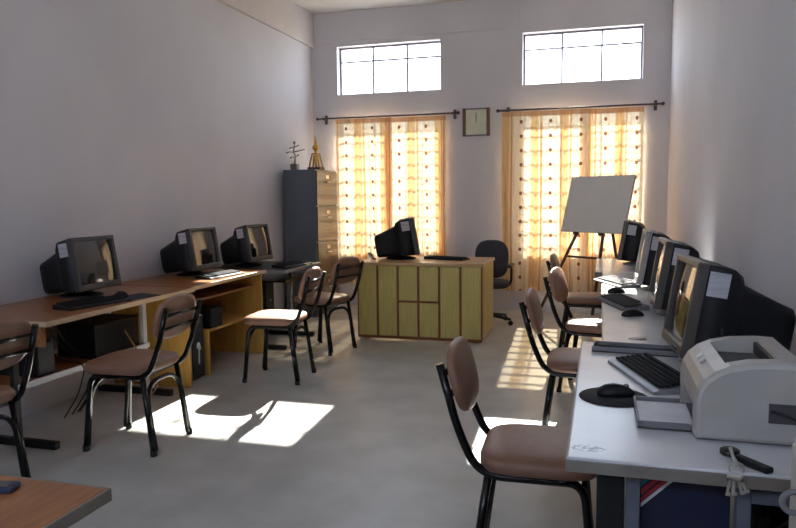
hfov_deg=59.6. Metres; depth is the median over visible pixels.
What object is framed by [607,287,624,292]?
mouse
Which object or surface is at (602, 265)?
table
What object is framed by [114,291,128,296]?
mouse
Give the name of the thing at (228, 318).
shelf
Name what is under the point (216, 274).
keyboard
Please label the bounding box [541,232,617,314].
easel
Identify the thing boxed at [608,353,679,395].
keyboard
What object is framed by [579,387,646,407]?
mouse pad
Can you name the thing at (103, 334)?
desktop computer
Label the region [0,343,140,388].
shelf
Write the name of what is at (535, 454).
chair
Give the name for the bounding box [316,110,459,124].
curtain rod
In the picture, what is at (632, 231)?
monitor
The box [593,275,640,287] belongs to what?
keyboard
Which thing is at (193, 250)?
monitor
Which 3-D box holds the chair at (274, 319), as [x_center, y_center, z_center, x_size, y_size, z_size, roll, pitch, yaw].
[-0.867,0.450,5.335,0.564,0.862,0.430,1,6,13]
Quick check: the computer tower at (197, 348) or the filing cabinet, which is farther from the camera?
the filing cabinet
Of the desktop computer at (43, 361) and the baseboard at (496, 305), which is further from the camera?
the baseboard at (496, 305)
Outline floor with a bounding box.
[0,304,625,527]
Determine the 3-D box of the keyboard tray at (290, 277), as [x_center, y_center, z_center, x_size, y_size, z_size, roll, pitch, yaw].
[-1.198,0.125,6.674,0.585,0.035,0.700,1,6,16]
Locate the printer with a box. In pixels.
[633,336,795,445]
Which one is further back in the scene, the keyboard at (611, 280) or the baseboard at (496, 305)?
the baseboard at (496, 305)
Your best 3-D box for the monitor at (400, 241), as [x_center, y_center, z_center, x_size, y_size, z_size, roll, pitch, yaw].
[-0.007,-0.265,7.041,0.458,0.422,0.433,0,6,2]
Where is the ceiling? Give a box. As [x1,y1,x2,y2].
[291,0,463,13]
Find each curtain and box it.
[336,117,392,283]
[391,115,446,255]
[502,108,590,291]
[587,107,643,291]
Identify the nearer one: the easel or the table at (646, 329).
the table at (646, 329)
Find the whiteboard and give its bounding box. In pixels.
[561,175,635,233]
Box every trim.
[217,0,313,47]
[314,0,520,43]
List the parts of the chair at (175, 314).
leg, leg, seat, post, leg, backrest, rail, leg, rail, post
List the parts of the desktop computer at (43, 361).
panel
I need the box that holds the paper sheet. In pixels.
[636,401,691,424]
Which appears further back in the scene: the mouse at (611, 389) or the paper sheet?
the mouse at (611, 389)
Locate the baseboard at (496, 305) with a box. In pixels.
[345,297,601,312]
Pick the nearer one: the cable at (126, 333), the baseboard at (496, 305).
the cable at (126, 333)
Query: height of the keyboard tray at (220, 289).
0.018 m
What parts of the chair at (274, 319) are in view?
leg, leg, seat, post, leg, leg, backrest, rail, post, rail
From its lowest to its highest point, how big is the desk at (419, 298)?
0.755 m
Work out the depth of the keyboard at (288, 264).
6.52 m
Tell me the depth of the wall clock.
8.29 m
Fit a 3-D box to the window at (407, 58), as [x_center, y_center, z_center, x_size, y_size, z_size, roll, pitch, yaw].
[-0.094,-2.427,8.667,1.330,0.597,0.040,1,6,16]
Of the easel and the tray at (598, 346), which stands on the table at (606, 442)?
the tray at (598, 346)
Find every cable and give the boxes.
[124,330,157,396]
[368,252,375,259]
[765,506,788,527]
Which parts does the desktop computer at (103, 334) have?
panel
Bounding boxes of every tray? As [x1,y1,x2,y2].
[189,284,252,301]
[262,272,303,283]
[592,340,678,357]
[633,396,692,430]
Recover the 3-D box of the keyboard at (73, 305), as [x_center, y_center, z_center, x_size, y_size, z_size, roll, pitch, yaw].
[-1.854,0.230,4.228,0.155,0.038,0.440,2,6,28]
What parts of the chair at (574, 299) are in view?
backrest, leg, post, seat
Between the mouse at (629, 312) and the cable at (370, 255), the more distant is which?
the cable at (370, 255)
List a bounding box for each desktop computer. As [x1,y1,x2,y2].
[0,339,54,377]
[56,313,138,358]
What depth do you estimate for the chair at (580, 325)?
4.86 m
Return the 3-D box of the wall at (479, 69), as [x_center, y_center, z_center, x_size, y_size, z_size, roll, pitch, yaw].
[1.000,-1.294,8.447,4.270,3.680,0.210,1,6,16]
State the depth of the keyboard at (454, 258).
6.83 m
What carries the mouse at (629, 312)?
on the table at (646, 329)
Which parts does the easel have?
leg, leg, leg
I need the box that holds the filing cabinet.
[283,169,338,316]
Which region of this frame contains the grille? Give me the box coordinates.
[211,308,221,326]
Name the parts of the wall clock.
frame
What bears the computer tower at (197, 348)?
on the floor
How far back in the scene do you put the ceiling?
8.32 m
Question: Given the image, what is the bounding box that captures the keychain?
[719,446,773,495]
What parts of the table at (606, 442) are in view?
leg, leg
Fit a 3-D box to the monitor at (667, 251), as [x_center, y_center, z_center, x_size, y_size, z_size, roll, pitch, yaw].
[1.536,0.068,3.639,0.402,0.398,0.380,1,6,15]
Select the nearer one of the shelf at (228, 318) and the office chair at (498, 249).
the shelf at (228, 318)
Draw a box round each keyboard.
[52,295,131,310]
[195,269,243,279]
[272,260,311,267]
[424,255,469,260]
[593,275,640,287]
[596,293,649,310]
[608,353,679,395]
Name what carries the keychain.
hanging from the table at (606, 442)
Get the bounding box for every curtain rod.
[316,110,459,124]
[496,100,664,112]
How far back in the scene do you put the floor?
3.98 m
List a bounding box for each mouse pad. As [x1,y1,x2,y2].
[127,293,159,299]
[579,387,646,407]
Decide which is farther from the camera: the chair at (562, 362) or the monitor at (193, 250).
the monitor at (193, 250)
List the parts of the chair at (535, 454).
backrest, post, leg, leg, post, seat, leg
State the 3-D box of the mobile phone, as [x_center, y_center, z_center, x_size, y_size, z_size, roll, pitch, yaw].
[-0.900,0.493,1.538,0.110,0.015,0.044,0,6,2]
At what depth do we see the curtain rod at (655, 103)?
7.83 m
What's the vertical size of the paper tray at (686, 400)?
0.018 m
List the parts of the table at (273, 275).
leg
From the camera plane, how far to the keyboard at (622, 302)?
3.93 m
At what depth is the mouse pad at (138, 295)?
4.58 m
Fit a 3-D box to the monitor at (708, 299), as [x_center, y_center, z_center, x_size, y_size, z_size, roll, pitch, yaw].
[1.231,0.174,2.597,0.402,0.398,0.380,0,6,11]
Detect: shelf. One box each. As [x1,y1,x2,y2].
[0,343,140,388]
[203,312,252,332]
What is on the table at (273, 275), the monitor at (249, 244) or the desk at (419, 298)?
the monitor at (249, 244)
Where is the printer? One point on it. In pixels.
(733, 388)
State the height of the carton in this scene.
0.312 m
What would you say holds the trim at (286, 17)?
attached to the wall at (140, 123)
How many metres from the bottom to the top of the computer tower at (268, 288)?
0.380 m
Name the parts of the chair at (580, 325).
backrest, leg, post, post, seat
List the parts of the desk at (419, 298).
panel, panel, panel, panel, panel, panel, panel, panel, panel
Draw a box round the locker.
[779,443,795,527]
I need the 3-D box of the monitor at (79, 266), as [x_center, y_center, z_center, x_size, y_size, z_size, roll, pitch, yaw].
[-2.143,0.013,4.636,0.402,0.398,0.380,1,6,19]
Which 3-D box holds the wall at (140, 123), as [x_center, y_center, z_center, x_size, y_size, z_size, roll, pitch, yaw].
[-2.551,-0.841,4.260,0.200,3.680,10.280,1,6,16]
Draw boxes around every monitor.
[40,235,121,297]
[160,226,221,275]
[220,223,272,266]
[374,216,419,259]
[617,219,645,265]
[634,229,671,290]
[647,237,701,315]
[661,253,795,361]
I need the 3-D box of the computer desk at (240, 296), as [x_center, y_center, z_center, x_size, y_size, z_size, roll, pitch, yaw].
[-1.665,0.477,5.730,0.704,0.750,1.196,1,6,16]
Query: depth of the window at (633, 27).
7.99 m
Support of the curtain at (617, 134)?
hanging from the curtain rod at (655, 103)
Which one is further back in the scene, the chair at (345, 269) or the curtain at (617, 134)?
the curtain at (617, 134)
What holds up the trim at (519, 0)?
attached to the wall at (479, 69)
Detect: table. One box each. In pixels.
[0,285,194,449]
[0,474,111,527]
[210,261,320,349]
[565,341,791,527]
[595,258,635,275]
[601,272,648,296]
[602,297,668,344]
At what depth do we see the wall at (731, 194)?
3.82 m
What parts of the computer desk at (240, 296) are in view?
panel, panel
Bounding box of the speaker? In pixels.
[200,306,221,328]
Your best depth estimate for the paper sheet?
1.98 m
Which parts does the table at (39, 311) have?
leg, shelf rail, leg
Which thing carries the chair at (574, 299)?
on the floor
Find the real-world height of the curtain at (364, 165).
2.066 m
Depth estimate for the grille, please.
5.55 m
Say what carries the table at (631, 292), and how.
on the floor
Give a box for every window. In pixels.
[340,41,440,94]
[523,26,642,84]
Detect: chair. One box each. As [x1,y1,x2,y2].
[0,318,38,477]
[83,293,202,456]
[242,267,325,384]
[293,256,363,355]
[436,336,596,527]
[475,240,514,325]
[519,288,579,424]
[543,267,601,392]
[546,253,601,347]
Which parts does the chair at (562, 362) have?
backrest, post, post, leg, leg, seat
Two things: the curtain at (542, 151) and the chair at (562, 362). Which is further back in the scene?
the curtain at (542, 151)
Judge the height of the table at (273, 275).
0.740 m
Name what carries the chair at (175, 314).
on the floor
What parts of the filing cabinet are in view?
drawer, drawer, drawer, drawer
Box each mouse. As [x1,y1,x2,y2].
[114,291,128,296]
[597,383,634,396]
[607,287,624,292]
[621,309,643,316]
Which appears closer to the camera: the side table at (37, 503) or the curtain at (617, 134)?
the side table at (37, 503)
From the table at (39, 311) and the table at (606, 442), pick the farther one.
the table at (39, 311)
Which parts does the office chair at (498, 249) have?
backrest, seat, leg, armrest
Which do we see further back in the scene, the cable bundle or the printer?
the cable bundle
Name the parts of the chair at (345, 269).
leg, post, leg, seat, leg, backrest, rail, rail, leg, post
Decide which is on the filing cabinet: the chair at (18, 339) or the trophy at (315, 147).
the trophy at (315, 147)
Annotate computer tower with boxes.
[190,314,204,380]
[262,282,273,309]
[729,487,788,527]
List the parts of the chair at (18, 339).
seat, backrest, rail, rail, leg, post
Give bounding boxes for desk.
[111,269,266,387]
[357,256,494,342]
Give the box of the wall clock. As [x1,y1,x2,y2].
[462,107,489,136]
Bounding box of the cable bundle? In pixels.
[47,323,99,417]
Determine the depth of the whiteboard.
7.02 m
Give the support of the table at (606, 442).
on the floor
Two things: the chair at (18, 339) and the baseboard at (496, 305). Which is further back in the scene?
the baseboard at (496, 305)
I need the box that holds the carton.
[639,479,730,527]
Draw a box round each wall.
[0,0,313,425]
[312,0,672,303]
[666,0,795,355]
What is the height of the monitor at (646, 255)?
0.398 m
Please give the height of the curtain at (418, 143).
2.066 m
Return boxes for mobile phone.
[0,481,20,493]
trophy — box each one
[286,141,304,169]
[307,136,324,169]

